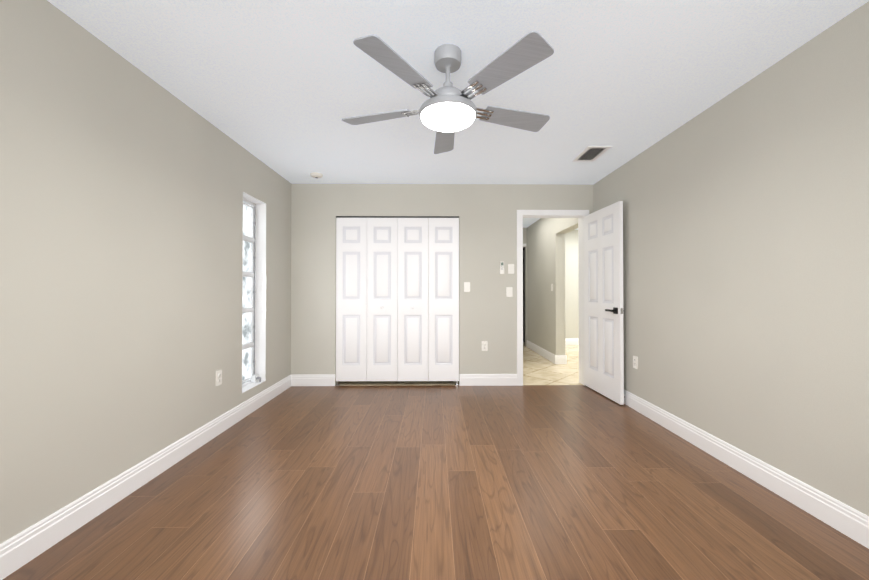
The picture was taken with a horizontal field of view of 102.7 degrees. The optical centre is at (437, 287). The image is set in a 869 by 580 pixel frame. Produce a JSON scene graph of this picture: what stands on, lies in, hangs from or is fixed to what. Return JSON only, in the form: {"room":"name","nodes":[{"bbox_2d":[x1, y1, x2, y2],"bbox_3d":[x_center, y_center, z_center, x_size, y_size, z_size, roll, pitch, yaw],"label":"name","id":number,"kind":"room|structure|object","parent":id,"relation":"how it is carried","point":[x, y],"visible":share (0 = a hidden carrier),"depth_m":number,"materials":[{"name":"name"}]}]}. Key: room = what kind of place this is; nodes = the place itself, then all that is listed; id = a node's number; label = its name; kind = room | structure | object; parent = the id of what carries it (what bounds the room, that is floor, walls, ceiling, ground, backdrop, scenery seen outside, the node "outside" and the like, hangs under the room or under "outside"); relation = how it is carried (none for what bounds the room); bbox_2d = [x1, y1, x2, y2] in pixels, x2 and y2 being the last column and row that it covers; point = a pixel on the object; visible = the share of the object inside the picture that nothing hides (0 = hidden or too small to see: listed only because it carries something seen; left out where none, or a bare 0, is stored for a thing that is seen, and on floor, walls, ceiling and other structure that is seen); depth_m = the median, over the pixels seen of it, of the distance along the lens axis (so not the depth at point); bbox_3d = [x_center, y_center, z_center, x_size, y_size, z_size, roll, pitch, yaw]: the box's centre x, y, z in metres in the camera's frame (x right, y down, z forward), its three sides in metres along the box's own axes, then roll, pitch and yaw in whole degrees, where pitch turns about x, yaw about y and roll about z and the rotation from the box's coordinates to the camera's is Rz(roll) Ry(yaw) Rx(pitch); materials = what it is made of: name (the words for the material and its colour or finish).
{"room":"empty bedroom","nodes":[
{"label":"empty bedroom","id":0,"kind":"room"},
{"bbox_2d":[0,0,290,543],"bbox_3d":[-1.856,-0.060,1.825,0.220,2.440,4.974,0,0,-1],"label":"wall","id":1,"kind":"structure","parent":0,"point":[125,184],"depth_m":1.83,"materials":[{"name":"beige paint"}]},
{"bbox_2d":[0,375,290,579],"bbox_3d":[-1.738,1.092,1.817,0.016,0.137,4.734,0,0,-1],"label":"baseboard","id":2,"kind":"structure","parent":1,"relation":"attached to","point":[23,547],"depth_m":1.84,"materials":[{"name":"white wood"}]},
{"bbox_2d":[216,370,221,385],"bbox_3d":[-1.750,0.720,2.783,0.010,0.118,0.074,0,0,-1],"label":"electrical outlet","id":3,"kind":"object","parent":1,"relation":"attached to","point":[218,377],"visible":1,"depth_m":2.78,"materials":[{"name":"white plastic"}]},
{"bbox_2d":[242,192,265,392],"bbox_3d":[-1.831,0.043,3.348,0.139,1.820,0.440,0,0,-1],"label":"window","id":4,"kind":"structure","parent":1,"relation":"in","point":[249,375],"depth_m":3.53,"materials":[{"name":"white metal"}]},
{"bbox_2d":[428,218,428,319],"bbox_3d":[-0.491,-0.036,4.676,2.157,2.440,0.700,0,0,-1],"label":"wall","id":5,"kind":"structure","parent":0,"point":[428,268],"depth_m":4.95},
{"bbox_2d":[3,385,868,579],"bbox_3d":[0.025,1.210,1.774,4.040,0.100,4.854,0,0,-1],"label":"floor","id":6,"kind":"structure","parent":0,"point":[523,482],"depth_m":1.85,"materials":[{"name":"brown wood"}]},
{"bbox_2d":[291,184,593,385],"bbox_3d":[0.064,-0.039,4.272,3.670,2.440,0.120,0,0,-1],"label":"wall","id":7,"kind":"structure","parent":0,"point":[486,214],"depth_m":4.21,"materials":[{"name":"beige paint"}]},
{"bbox_2d":[291,374,334,385],"bbox_3d":[-1.503,1.111,4.178,0.535,0.137,0.016,0,0,-1],"label":"baseboard","id":8,"kind":"structure","parent":7,"relation":"attached to","point":[312,379],"depth_m":4.17,"materials":[{"name":"white wood"}]},
{"bbox_2d":[336,216,458,385],"bbox_3d":[-0.487,0.156,4.219,1.493,2.049,0.072,0,0,-1],"label":"bifold closet door","id":9,"kind":"structure","parent":7,"relation":"in","point":[387,329],"depth_m":4.22,"materials":[{"name":"white painted wood"}]},
{"bbox_2d":[464,282,469,291],"bbox_3d":[0.356,-0.010,4.208,0.074,0.118,0.012,0,0,-1],"label":"switch plate","id":10,"kind":"object","parent":7,"relation":"attached to","point":[466,286],"visible":1,"depth_m":4.21,"materials":[{"name":"white plastic"}]},
{"bbox_2d":[482,341,487,350],"bbox_3d":[0.568,0.704,4.205,0.074,0.118,0.010,0,0,-1],"label":"electrical outlet","id":11,"kind":"object","parent":7,"relation":"attached to","point":[484,345],"visible":1,"depth_m":4.20,"materials":[{"name":"white plastic"}]},
{"bbox_2d":[459,374,516,385],"bbox_3d":[0.611,1.112,4.200,0.698,0.137,0.016,0,0,-1],"label":"baseboard","id":12,"kind":"structure","parent":7,"relation":"attached to","point":[487,379],"depth_m":4.19,"materials":[{"name":"white wood"}]},
{"bbox_2d":[500,262,503,273],"bbox_3d":[0.778,-0.242,4.208,0.054,0.150,0.026,0,0,-1],"label":"remote holder","id":13,"kind":"object","parent":7,"relation":"attached to","point":[501,267],"visible":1,"depth_m":4.20,"materials":[{"name":"white plastic"}]},
{"bbox_2d":[506,287,512,296],"bbox_3d":[0.870,0.050,4.213,0.074,0.118,0.012,0,0,-1],"label":"switch plate","id":14,"kind":"object","parent":7,"relation":"attached to","point":[509,291],"visible":1,"depth_m":4.21,"materials":[{"name":"white plastic"}]},
{"bbox_2d":[508,264,513,273],"bbox_3d":[0.891,-0.230,4.218,0.074,0.118,0.008,0,0,-1],"label":"switch plate","id":15,"kind":"object","parent":7,"relation":"attached to","point":[510,268],"visible":1,"depth_m":4.21,"materials":[{"name":"white plastic"}]},
{"bbox_2d":[517,210,588,385],"bbox_3d":[1.399,0.117,4.285,0.880,2.127,0.154,0,0,-1],"label":"door frame","id":16,"kind":"structure","parent":7,"relation":"attached to","point":[578,214],"depth_m":4.22,"materials":[{"name":"white wood"}]},
{"bbox_2d":[584,201,623,404],"bbox_3d":[1.819,0.150,3.841,0.134,2.030,0.752,0,0,-1],"label":"entry door","id":17,"kind":"structure","parent":16,"relation":"attached to","point":[603,312],"depth_m":3.75,"materials":[{"name":"white wood"}]},
{"bbox_2d":[47,0,868,229],"bbox_3d":[1.665,-1.310,4.225,7.370,0.100,9.680,0,0,-1],"label":"ceiling","id":18,"kind":"structure","parent":0,"point":[283,88],"depth_m":2.04,"materials":[{"name":"white paint"}]},
{"bbox_2d":[310,172,322,178],"bbox_3d":[-1.347,-1.243,3.864,0.136,0.040,0.136,0,0,-1],"label":"smoke detector","id":19,"kind":"object","parent":18,"relation":"attached to","point":[317,175],"visible":1,"depth_m":3.83,"materials":[{"name":"white plastic"}]},
{"bbox_2d":[342,31,553,153],"bbox_3d":[0.052,-1.083,1.938,1.220,0.392,1.168,0,0,-1],"label":"fan","id":20,"kind":"object","parent":18,"relation":"hanging from","point":[447,110],"visible":1,"depth_m":1.77,"materials":[{"name":"silver metal"}]},
{"bbox_2d":[572,146,611,161],"bbox_3d":[1.449,-1.262,3.287,0.215,0.015,0.360,0,0,-1],"label":"ceiling vent","id":21,"kind":"object","parent":18,"relation":"in","point":[590,153],"visible":0.98,"depth_m":3.28,"materials":[{"name":"white metal"}]},
{"bbox_2d":[339,342,582,385],"bbox_3d":[1.640,1.251,6.631,7.370,0.098,4.826,0,0,-1],"label":"floor","id":22,"kind":"structure","parent":0,"point":[538,369],"depth_m":4.76,"materials":[{"name":"beige tile"}]},
{"bbox_2d":[523,247,524,341],"bbox_3d":[1.954,-0.010,7.743,0.040,2.440,0.990,0,0,-1],"label":"door","id":23,"kind":"structure","parent":0,"point":[523,294],"depth_m":7.75,"materials":[{"name":"black"}]},
{"bbox_2d":[523,228,526,345],"bbox_3d":[1.354,-0.015,7.181,0.950,2.440,0.120,0,0,-1],"label":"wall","id":24,"kind":"structure","parent":0,"point":[524,235],"depth_m":7.13,"materials":[{"name":"beige paint"}]},
{"bbox_2d":[527,218,577,354],"bbox_3d":[1.919,-0.026,5.799,0.150,2.440,2.896,0,0,-1],"label":"wall","id":25,"kind":"structure","parent":0,"point":[545,271],"depth_m":5.84,"materials":[{"name":"beige paint"}]},
{"bbox_2d":[526,340,554,363],"bbox_3d":[1.831,1.129,6.277,0.016,0.137,1.680,0,0,-1],"label":"baseboard","id":26,"kind":"structure","parent":25,"relation":"attached to","point":[548,355],"depth_m":6.11,"materials":[{"name":"white wood"}]},
{"bbox_2d":[555,355,566,363],"bbox_3d":[1.922,1.122,5.430,0.182,0.137,0.016,0,0,-1],"label":"baseboard","id":27,"kind":"structure","parent":25,"relation":"attached to","point":[560,359],"depth_m":5.42,"materials":[{"name":"white"}]},
{"bbox_2d":[565,230,578,337],"bbox_3d":[3.647,-0.013,7.435,3.340,2.440,0.120,0,0,-1],"label":"wall","id":28,"kind":"structure","parent":0,"point":[571,292],"depth_m":7.36,"materials":[{"name":"beige paint"}]},
{"bbox_2d":[565,338,578,344],"bbox_3d":[3.587,1.138,7.357,3.220,0.137,0.016,0,0,-1],"label":"baseboard","id":29,"kind":"structure","parent":28,"relation":"attached to","point":[571,341],"depth_m":7.34,"materials":[{"name":"white wood"}]},
{"bbox_2d":[593,1,868,515],"bbox_3d":[1.984,-0.059,1.865,0.120,2.440,4.974,0,0,-1],"label":"wall","id":30,"kind":"structure","parent":0,"point":[746,267],"depth_m":2.02,"materials":[{"name":"beige paint"}]},
{"bbox_2d":[633,356,637,368],"bbox_3d":[1.903,0.718,3.351,0.010,0.118,0.074,0,0,-1],"label":"electrical outlet","id":31,"kind":"object","parent":30,"relation":"attached to","point":[635,362],"visible":1,"depth_m":3.34,"materials":[{"name":"white plastic"}]},
{"bbox_2d":[624,389,868,548],"bbox_3d":[1.916,1.092,1.855,0.016,0.137,4.734,0,0,-1],"label":"baseboard","id":32,"kind":"structure","parent":30,"relation":"attached to","point":[846,520],"depth_m":2.00,"materials":[{"name":"white wood"}]}
]}

